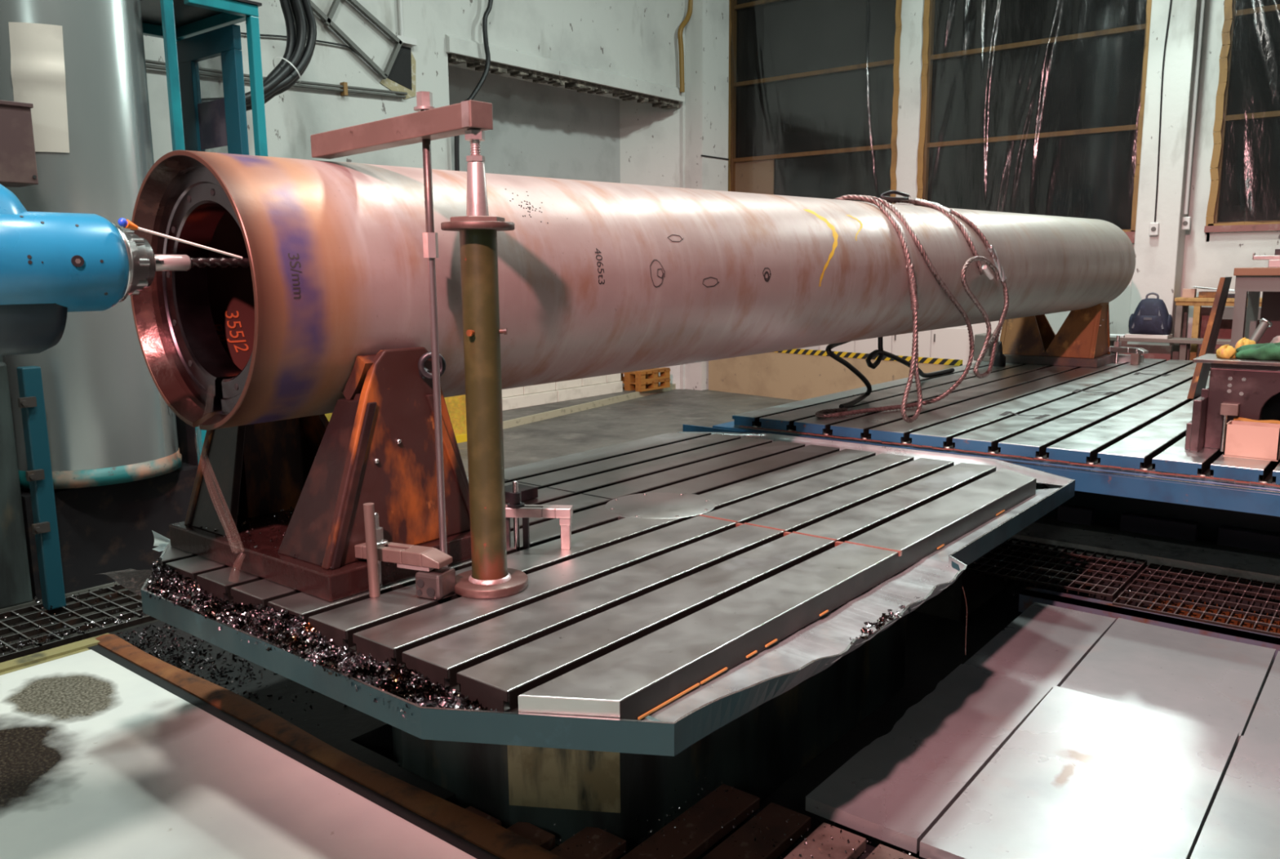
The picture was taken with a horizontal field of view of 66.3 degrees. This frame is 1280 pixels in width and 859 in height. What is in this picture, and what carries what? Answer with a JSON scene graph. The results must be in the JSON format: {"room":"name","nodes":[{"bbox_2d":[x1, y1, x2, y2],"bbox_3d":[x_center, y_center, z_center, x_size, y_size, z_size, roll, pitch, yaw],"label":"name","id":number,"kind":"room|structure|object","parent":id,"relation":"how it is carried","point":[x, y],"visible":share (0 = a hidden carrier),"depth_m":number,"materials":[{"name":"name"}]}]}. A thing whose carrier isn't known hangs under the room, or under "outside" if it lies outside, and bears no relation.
{"room":"machine shop","nodes":[
{"label":"machine shop","id":0,"kind":"room"},
{"bbox_2d":[201,0,316,111],"bbox_3d":[-3.110,-3.230,7.858,0.260,1.467,1.183,7,12,38],"label":"bundle","id":1,"kind":"object","parent":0,"point":[295,60],"visible":0.63,"depth_m":8.09,"materials":[{"name":"black rubber"}]},
{"bbox_2d":[143,0,684,389],"bbox_3d":[-4.845,-3.504,7.721,0.815,8.000,19.700,7,12,38],"label":"wall","id":2,"kind":"structure","parent":0,"point":[634,38],"depth_m":10.36,"materials":[{"name":"white paint"}]},
{"bbox_2d":[145,59,407,98],"bbox_3d":[-3.256,-3.222,9.076,0.065,0.149,2.701,7,12,38],"label":"conduit","id":3,"kind":"object","parent":2,"relation":"attached to","point":[344,86],"visible":0.59,"depth_m":9.36,"materials":[{"name":"grey"}]},
{"bbox_2d":[240,32,359,56],"bbox_3d":[-3.344,-3.510,8.925,0.018,0.234,2.435,7,12,38],"label":"cable","id":4,"kind":"object","parent":2,"relation":"attached to","point":[243,33],"visible":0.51,"depth_m":9.26,"materials":[{"name":"black rubber"}]},
{"bbox_2d":[309,0,402,79],"bbox_3d":[-2.946,-3.927,9.312,0.045,0.983,1.658,7,12,38],"label":"wall bracket","id":5,"kind":"object","parent":2,"relation":"attached to","point":[327,19],"visible":1,"depth_m":9.60,"materials":[{"name":"grey metal"}]},
{"bbox_2d":[392,0,417,46],"bbox_3d":[-2.414,-5.155,9.824,0.078,2.460,0.250,7,12,38],"label":"vertical pipe","id":6,"kind":"object","parent":2,"relation":"attached to","point":[406,41],"visible":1,"depth_m":9.96,"materials":[{"name":"white metal"}]},
{"bbox_2d":[454,0,493,171],"bbox_3d":[-1.793,-3.219,10.776,0.607,4.001,0.070,-10,13,-44],"label":"hanging cable","id":7,"kind":"object","parent":2,"relation":"hanging from","point":[490,3],"visible":0.39,"depth_m":10.68,"materials":[{"name":"black rubber"}]},
{"bbox_2d":[447,53,678,109],"bbox_3d":[-0.839,-4.285,12.196,0.239,0.109,4.102,7,12,38],"label":"trim","id":8,"kind":"structure","parent":2,"relation":"attached to","point":[581,86],"depth_m":11.92,"materials":[{"name":"paint"}]},
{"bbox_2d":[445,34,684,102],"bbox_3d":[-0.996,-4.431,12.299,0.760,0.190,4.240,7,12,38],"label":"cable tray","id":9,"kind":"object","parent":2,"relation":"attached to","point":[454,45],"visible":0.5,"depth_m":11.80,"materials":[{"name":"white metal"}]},
{"bbox_2d":[448,66,620,182],"bbox_3d":[-1.429,-2.486,12.788,0.150,4.300,3.900,7,12,38],"label":"wall","id":10,"kind":"structure","parent":0,"point":[539,130],"depth_m":12.67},
{"bbox_2d":[502,383,660,421],"bbox_3d":[-1.727,-0.141,11.281,1.900,0.003,8.000,7,12,38],"label":"floor","id":11,"kind":"structure","parent":0,"point":[511,414],"depth_m":12.08,"materials":[{"name":"concrete"}]},
{"bbox_2d":[502,390,557,410],"bbox_3d":[-1.548,-0.348,12.070,0.240,0.148,1.290,7,12,38],"label":"block","id":12,"kind":"object","parent":11,"relation":"on","point":[548,397],"visible":0.42,"depth_m":12.10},
{"bbox_2d":[502,386,523,397],"bbox_3d":[-1.740,-0.468,11.835,0.210,0.160,0.720,7,12,38],"label":"block","id":13,"kind":"object","parent":12,"relation":"on","point":[511,392],"visible":0.23,"depth_m":11.91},
{"bbox_2d":[523,382,555,394],"bbox_3d":[-1.332,-0.553,12.335,0.210,0.160,0.560,7,12,38],"label":"block","id":14,"kind":"object","parent":12,"relation":"on","point":[548,386],"visible":0.39,"depth_m":12.26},
{"bbox_2d":[556,381,622,401],"bbox_3d":[-0.733,-0.518,13.069,0.240,0.148,1.290,7,12,38],"label":"block","id":15,"kind":"object","parent":11,"relation":"on","point":[571,393],"visible":0.62,"depth_m":12.96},
{"bbox_2d":[555,378,582,390],"bbox_3d":[-0.997,-0.623,12.745,0.210,0.160,0.490,7,12,38],"label":"block","id":16,"kind":"object","parent":15,"relation":"on","point":[578,382],"visible":0.39,"depth_m":12.67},
{"bbox_2d":[582,374,606,386],"bbox_3d":[-0.687,-0.688,13.126,0.210,0.160,0.480,7,12,38],"label":"block","id":17,"kind":"object","parent":15,"relation":"on","point":[602,379],"visible":0.39,"depth_m":13.06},
{"bbox_2d":[619,377,670,391],"bbox_3d":[0.027,-0.654,13.890,0.520,0.139,0.660,7,12,38],"label":"wooden pallet","id":18,"kind":"object","parent":11,"relation":"on","point":[638,386],"visible":0.69,"depth_m":13.67,"materials":[{"name":"brown wood"}]},
{"bbox_2d":[621,367,670,382],"bbox_3d":[0.025,-0.791,13.868,0.520,0.139,0.660,7,12,38],"label":"wooden pallet","id":19,"kind":"object","parent":18,"relation":"on","point":[641,375],"visible":0.71,"depth_m":13.67,"materials":[{"name":"brown wood"}]},
{"bbox_2d":[0,388,1279,656],"bbox_3d":[0.908,1.319,3.845,16.100,0.360,19.700,7,12,38],"label":"floor","id":20,"kind":"structure","parent":0,"point":[664,412],"depth_m":9.35,"materials":[{"name":"concrete"}]},
{"bbox_2d":[0,355,32,608],"bbox_3d":[-3.514,0.268,5.193,0.340,1.370,0.300,7,12,38],"label":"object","id":21,"kind":"object","parent":20,"relation":"on","point":[15,588],"visible":0.9,"depth_m":5.18,"materials":[{"name":"paint"}]},
{"bbox_2d":[20,414,198,599],"bbox_3d":[-3.406,-2.263,5.827,1.440,6.860,1.770,7,12,38],"label":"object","id":22,"kind":"structure","parent":20,"relation":"on","point":[106,528],"depth_m":5.60,"materials":[{"name":"metal"}]},
{"bbox_2d":[0,0,206,488],"bbox_3d":[-3.201,-2.912,5.292,0.938,6.390,1.044,7,12,38],"label":"guard","id":23,"kind":"object","parent":22,"relation":"attached to","point":[81,64],"visible":0.66,"depth_m":5.26,"materials":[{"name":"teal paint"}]},
{"bbox_2d":[140,0,267,156],"bbox_3d":[-2.759,-0.891,6.157,0.980,3.315,0.510,7,12,38],"label":"cabin","id":24,"kind":"object","parent":20,"relation":"on","point":[206,29],"visible":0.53,"depth_m":5.93,"materials":[{"name":"teal metal"}]},
{"bbox_2d":[197,98,227,150],"bbox_3d":[-2.660,-1.900,6.111,0.340,0.280,0.007,7,12,38],"label":"poster","id":25,"kind":"object","parent":24,"relation":"attached to","point":[212,129],"depth_m":6.11,"materials":[{"name":"grey paper"}]},
{"bbox_2d":[324,394,466,443],"bbox_3d":[-2.293,-0.139,9.569,0.080,0.720,1.860,7,12,38],"label":"panel","id":26,"kind":"object","parent":20,"relation":"on","point":[455,405],"visible":0.02,"depth_m":10.07,"materials":[{"name":"yellow"}]},
{"bbox_2d":[502,383,675,429],"bbox_3d":[-1.711,-0.098,11.275,1.940,0.080,8.000,7,12,38],"label":"ledge","id":27,"kind":"object","parent":20,"relation":"on","point":[565,411],"visible":0.21,"depth_m":12.24,"materials":[{"name":"paint"}]},
{"bbox_2d":[684,0,728,390],"bbox_3d":[0.954,-4.573,13.970,0.300,8.000,0.650,7,12,38],"label":"pier","id":28,"kind":"object","parent":20,"relation":"on","point":[707,29],"visible":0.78,"depth_m":13.80,"materials":[{"name":"white paint"}]},
{"bbox_2d":[677,0,693,93],"bbox_3d":[0.626,-5.684,13.468,0.070,2.041,0.323,7,12,38],"label":"pipe","id":29,"kind":"object","parent":28,"relation":"attached to","point":[686,20],"visible":1,"depth_m":13.47,"materials":[{"name":"metal"}]},
{"bbox_2d":[708,348,962,400],"bbox_3d":[2.365,-0.691,12.825,0.054,0.685,3.995,-9,13,-42],"label":"barrier panel","id":30,"kind":"object","parent":20,"relation":"on","point":[796,374],"visible":0.57,"depth_m":13.02,"materials":[{"name":"beige wood"}]},
{"bbox_2d":[819,324,972,365],"bbox_3d":[3.446,-0.918,13.121,2.170,1.020,0.385,7,12,38],"label":"base cabinet","id":31,"kind":"object","parent":20,"relation":"on","point":[949,343],"visible":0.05,"depth_m":12.65,"materials":[{"name":"white plastic"}]},
{"bbox_2d":[682,358,1279,553],"bbox_3d":[4.148,0.300,7.462,5.130,1.152,5.916,7,12,38],"label":"table","id":32,"kind":"object","parent":20,"relation":"on","point":[1118,430],"visible":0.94,"depth_m":6.20,"materials":[{"name":"blue paint"}]},
{"bbox_2d":[825,341,871,408],"bbox_3d":[1.540,-0.430,6.958,0.152,0.482,1.104,5,11,29],"label":"hose","id":33,"kind":"object","parent":32,"relation":"on","point":[830,346],"visible":0.67,"depth_m":6.76,"materials":[{"name":"black rubber"}]},
{"bbox_2d":[865,336,954,377],"bbox_3d":[2.299,-0.628,8.189,0.095,0.484,1.981,6,11,34],"label":"hose","id":34,"kind":"object","parent":32,"relation":"on","point":[881,353],"visible":0.84,"depth_m":7.61,"materials":[{"name":"black rubber"}]},
{"bbox_2d":[973,333,999,361],"bbox_3d":[3.595,-0.853,10.149,0.180,0.270,0.320,7,12,38],"label":"wooden block","id":35,"kind":"object","parent":32,"relation":"on","point":[980,339],"visible":0.43,"depth_m":10.06,"materials":[{"name":"grey wood"}]},
{"bbox_2d":[992,341,1005,366],"bbox_3d":[3.494,-0.735,9.523,0.120,0.240,0.120,7,12,38],"label":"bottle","id":36,"kind":"object","parent":32,"relation":"on","point":[1000,358],"visible":0.95,"depth_m":9.49,"materials":[{"name":"metal"}]},
{"bbox_2d":[995,302,1115,368],"bbox_3d":[4.159,-1.064,9.809,1.000,0.787,0.700,7,12,38],"label":"saddle","id":37,"kind":"object","parent":32,"relation":"on","point":[1082,340],"visible":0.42,"depth_m":9.57,"materials":[{"name":"metal"}]},
{"bbox_2d":[130,150,1135,430],"bbox_3d":[1.531,-1.038,6.420,0.873,0.948,9.007,8,12,40],"label":"pipe","id":38,"kind":"object","parent":37,"relation":"on","point":[597,278],"visible":0.94,"depth_m":3.72,"materials":[{"name":"metal"}]},
{"bbox_2d":[0,183,249,355],"bbox_3d":[-1.597,-0.424,2.574,0.472,0.445,1.262,7,12,38],"label":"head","id":39,"kind":"object","parent":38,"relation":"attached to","point":[53,264],"visible":0.89,"depth_m":2.46},
{"bbox_2d":[310,99,493,159],"bbox_3d":[-0.772,-0.941,3.103,0.758,0.111,0.090,6,11,35],"label":"beam","id":40,"kind":"structure","parent":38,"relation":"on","point":[449,121],"depth_m":3.03,"materials":[{"name":"brown metal"}]},
{"bbox_2d":[413,106,435,111],"bbox_3d":[-0.665,-0.990,3.030,0.068,0.008,0.068,7,12,38],"label":"washer","id":41,"kind":"object","parent":40,"relation":"on","point":[418,108],"depth_m":3.00,"materials":[{"name":"metal"}]},
{"bbox_2d":[413,91,448,567],"bbox_3d":[-0.659,-0.283,3.146,0.068,1.530,0.068,7,12,38],"label":"rod","id":42,"kind":"object","parent":40,"relation":"hanging from","point":[424,99],"visible":0.96,"depth_m":3.12,"materials":[{"name":"silver metal"}]},
{"bbox_2d":[814,194,974,422],"bbox_3d":[1.710,-0.813,6.488,0.694,1.401,1.310,7,12,38],"label":"sling","id":43,"kind":"object","parent":38,"relation":"hanging from","point":[880,202],"visible":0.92,"depth_m":6.00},
{"bbox_2d":[879,190,1009,378],"bbox_3d":[2.086,-0.986,6.751,0.654,1.260,1.084,7,12,38],"label":"sling","id":44,"kind":"object","parent":38,"relation":"hanging from","point":[999,273],"visible":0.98,"depth_m":6.64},
{"bbox_2d":[1107,335,1148,364],"bbox_3d":[4.786,-0.788,9.690,0.109,0.270,0.430,-8,12,-37],"label":"clamp","id":45,"kind":"object","parent":32,"relation":"on","point":[1135,354],"visible":0.95,"depth_m":9.62,"materials":[{"name":"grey metal"}]},
{"bbox_2d":[1186,276,1231,399],"bbox_3d":[4.138,-0.666,7.120,0.175,0.870,0.300,7,12,38],"label":"leaning board","id":46,"kind":"object","parent":32,"relation":"on","point":[1201,374],"visible":0.96,"depth_m":7.07,"materials":[{"name":"wood"}]},
{"bbox_2d":[1184,363,1279,452],"bbox_3d":[3.528,-0.096,4.949,1.255,0.455,0.650,7,12,38],"label":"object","id":47,"kind":"object","parent":32,"relation":"on","point":[1252,392],"visible":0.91,"depth_m":5.08,"materials":[{"name":"metal"}]},
{"bbox_2d":[1192,353,1279,366],"bbox_3d":[3.489,-0.328,4.908,1.210,0.018,0.400,7,12,38],"label":"tray","id":48,"kind":"object","parent":47,"relation":"on","point":[1208,357],"visible":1,"depth_m":5.03,"materials":[{"name":"metal"}]},
{"bbox_2d":[1216,344,1236,359],"bbox_3d":[3.084,-0.411,5.155,0.096,0.071,0.098,7,12,38],"label":"glove","id":49,"kind":"object","parent":48,"relation":"on","point":[1227,351],"visible":1,"depth_m":5.13,"materials":[{"name":"yellow fabric"}]},
{"bbox_2d":[1235,342,1279,360],"bbox_3d":[3.269,-0.405,5.057,0.347,0.088,0.218,7,12,38],"label":"rag","id":50,"kind":"object","parent":48,"relation":"on","point":[1267,351],"visible":0.99,"depth_m":5.03,"materials":[{"name":"green fabric"}]},
{"bbox_2d":[1249,318,1272,343],"bbox_3d":[3.320,-0.507,5.255,0.147,0.172,0.063,-4,10,-21],"label":"tool","id":51,"kind":"object","parent":48,"relation":"on","point":[1264,324],"visible":0.84,"depth_m":5.24,"materials":[{"name":"grey metal"}]},
{"bbox_2d":[1222,417,1279,461],"bbox_3d":[3.109,0.046,4.960,0.235,0.179,0.185,7,12,38],"label":"cardboard box","id":52,"kind":"object","parent":32,"relation":"on","point":[1248,438],"visible":1,"depth_m":4.90,"materials":[{"name":"brown"}]},
{"bbox_2d":[1230,266,1279,347],"bbox_3d":[5.127,-0.650,6.772,1.730,0.935,0.800,7,12,38],"label":"work table","id":53,"kind":"object","parent":32,"relation":"on","point":[1250,282],"visible":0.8,"depth_m":6.99,"materials":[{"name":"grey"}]},
{"bbox_2d":[1252,253,1279,267],"bbox_3d":[4.580,-1.194,6.904,0.450,0.105,0.060,7,12,38],"label":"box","id":54,"kind":"object","parent":53,"relation":"on","point":[1273,260],"visible":1,"depth_m":6.95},
{"bbox_2d":[972,320,1001,363],"bbox_3d":[4.276,-0.891,12.047,0.400,1.300,0.060,7,12,38],"label":"board","id":55,"kind":"object","parent":20,"relation":"on","point":[979,328],"visible":0.02,"depth_m":12.01,"materials":[{"name":"white plastic"}]},
{"bbox_2d":[1007,521,1279,585],"bbox_3d":[3.913,0.845,5.387,3.620,0.071,0.360,7,12,38],"label":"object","id":56,"kind":"object","parent":20,"relation":"on","point":[1189,557],"visible":0.94,"depth_m":5.93,"materials":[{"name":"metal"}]},
{"bbox_2d":[1127,0,1200,359],"bbox_3d":[5.837,-4.080,10.712,0.440,8.000,0.400,7,12,38],"label":"pillar","id":57,"kind":"structure","parent":20,"relation":"on","point":[1159,259],"depth_m":10.72,"materials":[{"name":"white paint"}]},
{"bbox_2d":[1124,343,1172,360],"bbox_3d":[5.740,-0.530,11.135,0.480,0.860,0.040,7,12,38],"label":"beam","id":58,"kind":"structure","parent":57,"relation":"attached to","point":[1157,352],"depth_m":11.01,"materials":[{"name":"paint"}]},
{"bbox_2d":[1148,222,1159,235],"bbox_3d":[5.691,-2.216,10.847,0.090,0.140,0.065,7,12,38],"label":"box","id":59,"kind":"object","parent":57,"relation":"attached to","point":[1153,227],"visible":1,"depth_m":10.82,"materials":[{"name":"grey paint"}]},
{"bbox_2d":[1154,0,1172,222],"bbox_3d":[5.674,-3.620,10.637,0.050,2.680,0.016,7,12,38],"label":"cable","id":60,"kind":"object","parent":57,"relation":"attached to","point":[1171,0],"visible":1,"depth_m":10.66,"materials":[{"name":"black rubber"}]},
{"bbox_2d":[1183,0,1204,214],"bbox_3d":[6.004,-4.942,10.403,0.044,5.200,0.044,7,12,38],"label":"conduit","id":61,"kind":"object","parent":57,"relation":"attached to","point":[1202,2],"visible":1,"depth_m":10.62,"materials":[{"name":"grey paint"}]},
{"bbox_2d":[1110,337,1231,359],"bbox_3d":[5.744,-0.512,10.699,1.310,0.965,0.330,7,12,38],"label":"bench","id":62,"kind":"object","parent":20,"relation":"on","point":[1184,348],"visible":0.16,"depth_m":10.48,"materials":[{"name":"grey metal"}]},
{"bbox_2d":[1124,333,1172,338],"bbox_3d":[5.571,-1.026,10.733,0.420,0.040,0.260,7,12,38],"label":"board","id":63,"kind":"object","parent":62,"relation":"on","point":[1128,335],"visible":0.89,"depth_m":10.63,"materials":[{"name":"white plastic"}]},
{"bbox_2d":[1128,292,1173,334],"bbox_3d":[5.561,-1.264,10.668,0.430,0.450,0.261,7,12,38],"label":"backpack","id":64,"kind":"object","parent":63,"relation":"on","point":[1151,316],"visible":1,"depth_m":10.59,"materials":[{"name":"blue fabric"}]},
{"bbox_2d":[1172,297,1262,360],"bbox_3d":[6.343,-0.729,10.661,0.970,1.395,0.400,7,12,38],"label":"wooden table","id":65,"kind":"object","parent":20,"relation":"on","point":[1182,304],"visible":0.33,"depth_m":10.65,"materials":[{"name":"brown wood"}]},
{"bbox_2d":[1182,288,1196,297],"bbox_3d":[5.997,-1.487,10.698,0.120,0.095,0.100,7,12,38],"label":"carton","id":66,"kind":"object","parent":65,"relation":"on","point":[1186,293],"visible":1,"depth_m":10.66,"materials":[{"name":"cardboard"}]},
{"bbox_2d":[696,586,1022,858],"bbox_3d":[0.910,1.527,3.879,16.100,0.060,19.700,7,12,38],"label":"pit edge","id":67,"kind":"structure","parent":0,"point":[935,646],"depth_m":5.16,"materials":[{"name":"black metal"}]},
{"bbox_2d":[114,620,455,804],"bbox_3d":[-1.505,1.274,4.395,2.550,0.310,0.670,7,12,38],"label":"ledge","id":68,"kind":"object","parent":67,"relation":"on","point":[361,735],"visible":0.28,"depth_m":4.10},
{"bbox_2d":[0,584,157,662],"bbox_3d":[-3.135,1.019,4.913,0.665,0.032,2.158,7,12,38],"label":"floor grating","id":69,"kind":"structure","parent":68,"relation":"on","point":[7,629],"depth_m":5.08,"materials":[{"name":"metal"}]},
{"bbox_2d":[16,365,66,609],"bbox_3d":[-3.129,0.319,5.112,0.130,1.290,0.125,7,12,38],"label":"pillar","id":70,"kind":"structure","parent":69,"relation":"on","point":[31,402],"depth_m":5.10,"materials":[{"name":"teal metal"}]},
{"bbox_2d":[0,581,146,655],"bbox_3d":[-2.950,0.948,5.107,0.753,0.042,1.316,7,12,38],"label":"chips","id":71,"kind":"object","parent":69,"relation":"on","point":[117,620],"visible":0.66,"depth_m":4.89,"materials":[{"name":"metal"}]},
{"bbox_3d":[-3.244,-0.117,4.682,0.080,2.290,0.315,7,12,38],"label":"bracket","id":72,"kind":"object","parent":69,"relation":"on","visible":0},
{"bbox_2d":[0,100,38,187],"bbox_3d":[-3.070,-1.363,4.686,0.270,0.375,0.245,7,12,38],"label":"control box","id":73,"kind":"object","parent":72,"relation":"attached to","point":[18,163],"visible":1,"depth_m":4.64,"materials":[{"name":"brown"}]},
{"bbox_2d":[116,622,346,725],"bbox_3d":[-1.848,1.084,4.548,1.708,0.061,0.553,7,12,38],"label":"chips","id":74,"kind":"object","parent":68,"relation":"on","point":[171,657],"visible":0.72,"depth_m":4.61,"materials":[{"name":"metal"}]},
{"bbox_2d":[140,431,1075,858],"bbox_3d":[0.155,0.852,4.406,2.683,1.114,3.940,7,12,38],"label":"table","id":75,"kind":"object","parent":67,"relation":"on","point":[706,601],"visible":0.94,"depth_m":3.27,"materials":[{"name":"metal"}]},
{"bbox_2d":[99,568,439,697],"bbox_3d":[-1.190,0.587,2.984,1.880,0.050,0.128,7,12,38],"label":"bed","id":76,"kind":"object","parent":75,"relation":"on","point":[133,580],"visible":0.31,"depth_m":3.41,"materials":[{"name":"grey metal"}]},
{"bbox_2d":[168,346,471,601],"bbox_3d":[-1.126,0.066,3.521,1.024,0.750,0.700,7,12,38],"label":"saddle","id":77,"kind":"object","parent":75,"relation":"on","point":[376,446],"visible":0.7,"depth_m":3.25,"materials":[{"name":"metal"}]},
{"bbox_2d":[186,506,424,568],"bbox_3d":[-1.166,0.353,3.496,0.921,0.021,0.505,7,12,38],"label":"chips","id":78,"kind":"object","parent":77,"relation":"on","point":[245,522],"visible":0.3,"depth_m":3.56,"materials":[{"name":"metal"}]},
{"bbox_2d":[145,556,497,717],"bbox_3d":[-1.116,0.588,2.926,1.896,0.096,0.211,8,12,41],"label":"chips","id":79,"kind":"object","parent":75,"relation":"on","point":[407,684],"visible":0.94,"depth_m":2.78,"materials":[{"name":"metal"}]},
{"bbox_2d":[363,502,380,597],"bbox_3d":[-0.830,0.373,3.032,0.033,0.296,0.038,7,12,38],"label":"pin","id":80,"kind":"object","parent":75,"relation":"on","point":[368,508],"visible":1,"depth_m":3.02,"materials":[{"name":"metal"}]},
{"bbox_2d":[355,511,456,599],"bbox_3d":[-0.769,0.412,3.102,0.380,0.297,0.098,4,10,23],"label":"clamp","id":81,"kind":"object","parent":75,"relation":"on","point":[434,580],"visible":0.82,"depth_m":3.04,"materials":[{"name":"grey metal"}]},
{"bbox_2d":[440,128,528,598],"bbox_3d":[-0.485,-0.196,3.026,0.242,1.417,0.242,7,12,38],"label":"column","id":82,"kind":"structure","parent":75,"relation":"on","point":[490,576],"depth_m":2.99,"materials":[{"name":"brown metal"}]},
{"bbox_2d":[504,484,537,502],"bbox_3d":[-0.554,0.290,4.286,0.200,0.048,0.227,7,12,38],"label":"block","id":83,"kind":"object","parent":75,"relation":"on","point":[528,492],"visible":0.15,"depth_m":4.31,"materials":[{"name":"metal"}]},
{"bbox_2d":[505,480,573,551],"bbox_3d":[-0.398,0.333,3.566,0.305,0.298,0.064,0,9,5],"label":"clamp","id":84,"kind":"object","parent":75,"relation":"on","point":[515,508],"visible":0.86,"depth_m":3.54,"materials":[{"name":"metal"}]},
{"bbox_2d":[849,595,919,644],"bbox_3d":[0.758,0.574,2.994,0.055,0.044,0.511,7,12,40],"label":"chips","id":85,"kind":"object","parent":75,"relation":"on","point":[877,624],"visible":1,"depth_m":2.94,"materials":[{"name":"metal"}]},
{"bbox_2d":[465,783,919,858],"bbox_3d":[0.122,1.464,3.186,1.520,0.300,0.745,7,12,38],"label":"bearer","id":86,"kind":"object","parent":67,"relation":"on","point":[706,792],"depth_m":3.17,"materials":[{"name":"metal"}]},
{"bbox_2d":[540,773,911,858],"bbox_3d":[0.258,1.321,3.075,1.049,0.017,0.704,7,12,38],"label":"chips","id":87,"kind":"object","parent":86,"relation":"on","point":[767,828],"visible":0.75,"depth_m":3.15,"materials":[{"name":"metal"}]},
{"bbox_2d":[835,746,1236,858],"bbox_3d":[2.152,1.370,3.658,1.920,0.300,2.360,7,12,38],"label":"support","id":88,"kind":"object","parent":67,"relation":"on","point":[870,846],"visible":0.02,"depth_m":3.25,"materials":[{"name":"metal"}]},
{"bbox_2d":[805,663,1053,853],"bbox_3d":[1.152,1.190,3.735,0.398,0.064,1.400,7,12,38],"label":"floor plate","id":89,"kind":"object","parent":88,"relation":"on","point":[895,789],"visible":0.94,"depth_m":3.56,"materials":[{"name":"metal"}]},
{"bbox_2d":[963,601,1116,687],"bbox_3d":[1.923,1.029,4.673,0.400,0.060,1.030,7,12,38],"label":"floor plate","id":90,"kind":"object","parent":88,"relation":"on","point":[1045,643],"visible":0.85,"depth_m":4.61,"materials":[{"name":"metal"}]},
{"bbox_2d":[919,684,1239,858],"bbox_3d":[1.574,1.240,3.395,0.670,0.078,1.395,7,12,38],"label":"floor plate","id":91,"kind":"object","parent":88,"relation":"on","point":[1084,775],"visible":0.98,"depth_m":3.34,"materials":[{"name":"metal"}]},
{"bbox_2d":[1060,617,1275,743],"bbox_3d":[2.346,1.081,4.333,0.670,0.071,1.035,7,12,38],"label":"floor plate","id":92,"kind":"object","parent":88,"relation":"on","point":[1213,681],"visible":0.9,"depth_m":4.28,"materials":[{"name":"metal"}]},
{"bbox_2d":[1190,735,1279,858],"bbox_3d":[2.165,1.314,2.919,0.835,0.065,1.385,7,12,38],"label":"floor plate","id":93,"kind":"object","parent":88,"relation":"on","point":[1242,821],"visible":1,"depth_m":3.20,"materials":[{"name":"metal"}]},
{"bbox_2d":[1243,650,1279,744],"bbox_3d":[2.935,1.154,3.858,0.830,0.066,1.045,7,12,38],"label":"floor plate","id":94,"kind":"object","parent":88,"relation":"on","point":[1264,724],"visible":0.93,"depth_m":3.90,"materials":[{"name":"metal"}]},
{"bbox_2d":[1018,586,1279,662],"bbox_3d":[3.296,1.080,4.486,3.020,0.108,0.140,7,12,38],"label":"beam","id":95,"kind":"structure","parent":67,"relation":"on","point":[1028,595],"depth_m":5.01,"materials":[{"name":"black metal"}]},
{"bbox_2d":[964,537,1146,600],"bbox_3d":[2.453,0.805,5.764,0.795,0.032,0.808,7,12,38],"label":"floor grating","id":96,"kind":"structure","parent":95,"relation":"on","point":[999,562],"depth_m":5.74,"materials":[{"name":"metal"}]},
{"bbox_2d":[1112,562,1279,636],"bbox_3d":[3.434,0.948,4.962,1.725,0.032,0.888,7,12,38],"label":"floor grating","id":97,"kind":"structure","parent":95,"relation":"on","point":[1133,598],"depth_m":5.24,"materials":[{"name":"metal"}]},
{"bbox_2d":[800,0,1279,356],"bbox_3d":[7.174,-3.990,10.099,15.100,8.000,0.350,7,12,38],"label":"wall","id":98,"kind":"structure","parent":0,"point":[1208,257],"depth_m":10.93,"materials":[{"name":"white paint"}]},
{"bbox_2d":[728,0,902,204],"bbox_3d":[2.372,-4.578,13.736,2.738,3.944,0.180,7,12,38],"label":"window","id":99,"kind":"structure","parent":98,"relation":"in","point":[814,86],"depth_m":13.77,"materials":[{"name":"brown wood"}]},
{"bbox_2d":[916,0,1151,231],"bbox_3d":[4.713,-4.301,11.863,2.718,3.927,0.193,7,12,38],"label":"window","id":100,"kind":"structure","parent":98,"relation":"in","point":[1033,107],"depth_m":11.95,"materials":[{"name":"brown wood"}]},
{"bbox_2d":[1055,306,1259,357],"bbox_3d":[8.743,-0.442,9.148,10.600,1.280,0.130,7,12,38],"label":"trim","id":101,"kind":"structure","parent":98,"relation":"attached to","point":[1225,329],"depth_m":10.90,"materials":[{"name":"red paint"}]},
{"bbox_2d":[1204,223,1279,232],"bbox_3d":[7.633,-2.058,9.819,3.470,0.070,0.090,7,12,38],"label":"sill","id":102,"kind":"structure","parent":98,"relation":"attached to","point":[1274,227],"depth_m":10.63,"materials":[{"name":"red paint"}]},
{"bbox_2d":[1205,0,1279,226],"bbox_3d":[7.652,-3.966,9.525,3.497,3.873,0.189,7,12,38],"label":"window","id":103,"kind":"structure","parent":98,"relation":"in","point":[1245,171],"depth_m":10.58,"materials":[{"name":"brown wood"}]},
{"bbox_3d":[-0.802,2.311,-2.025,11.300,0.325,8.280,7,12,38],"label":"step","id":104,"kind":"structure","parent":0,"visible":0},
{"bbox_2d":[0,648,476,858],"bbox_3d":[-1.401,1.550,1.534,5.790,0.032,3.395,7,12,38],"label":"plate","id":105,"kind":"object","parent":104,"relation":"on","point":[99,759],"visible":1,"depth_m":3.37,"materials":[{"name":"white metal"}]},
{"bbox_2d":[0,632,563,858],"bbox_3d":[-1.872,1.502,2.016,4.730,0.114,3.557,7,12,38],"label":"edging","id":106,"kind":"object","parent":104,"relation":"on","point":[479,837],"visible":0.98,"depth_m":3.59,"materials":[{"name":"brown"}]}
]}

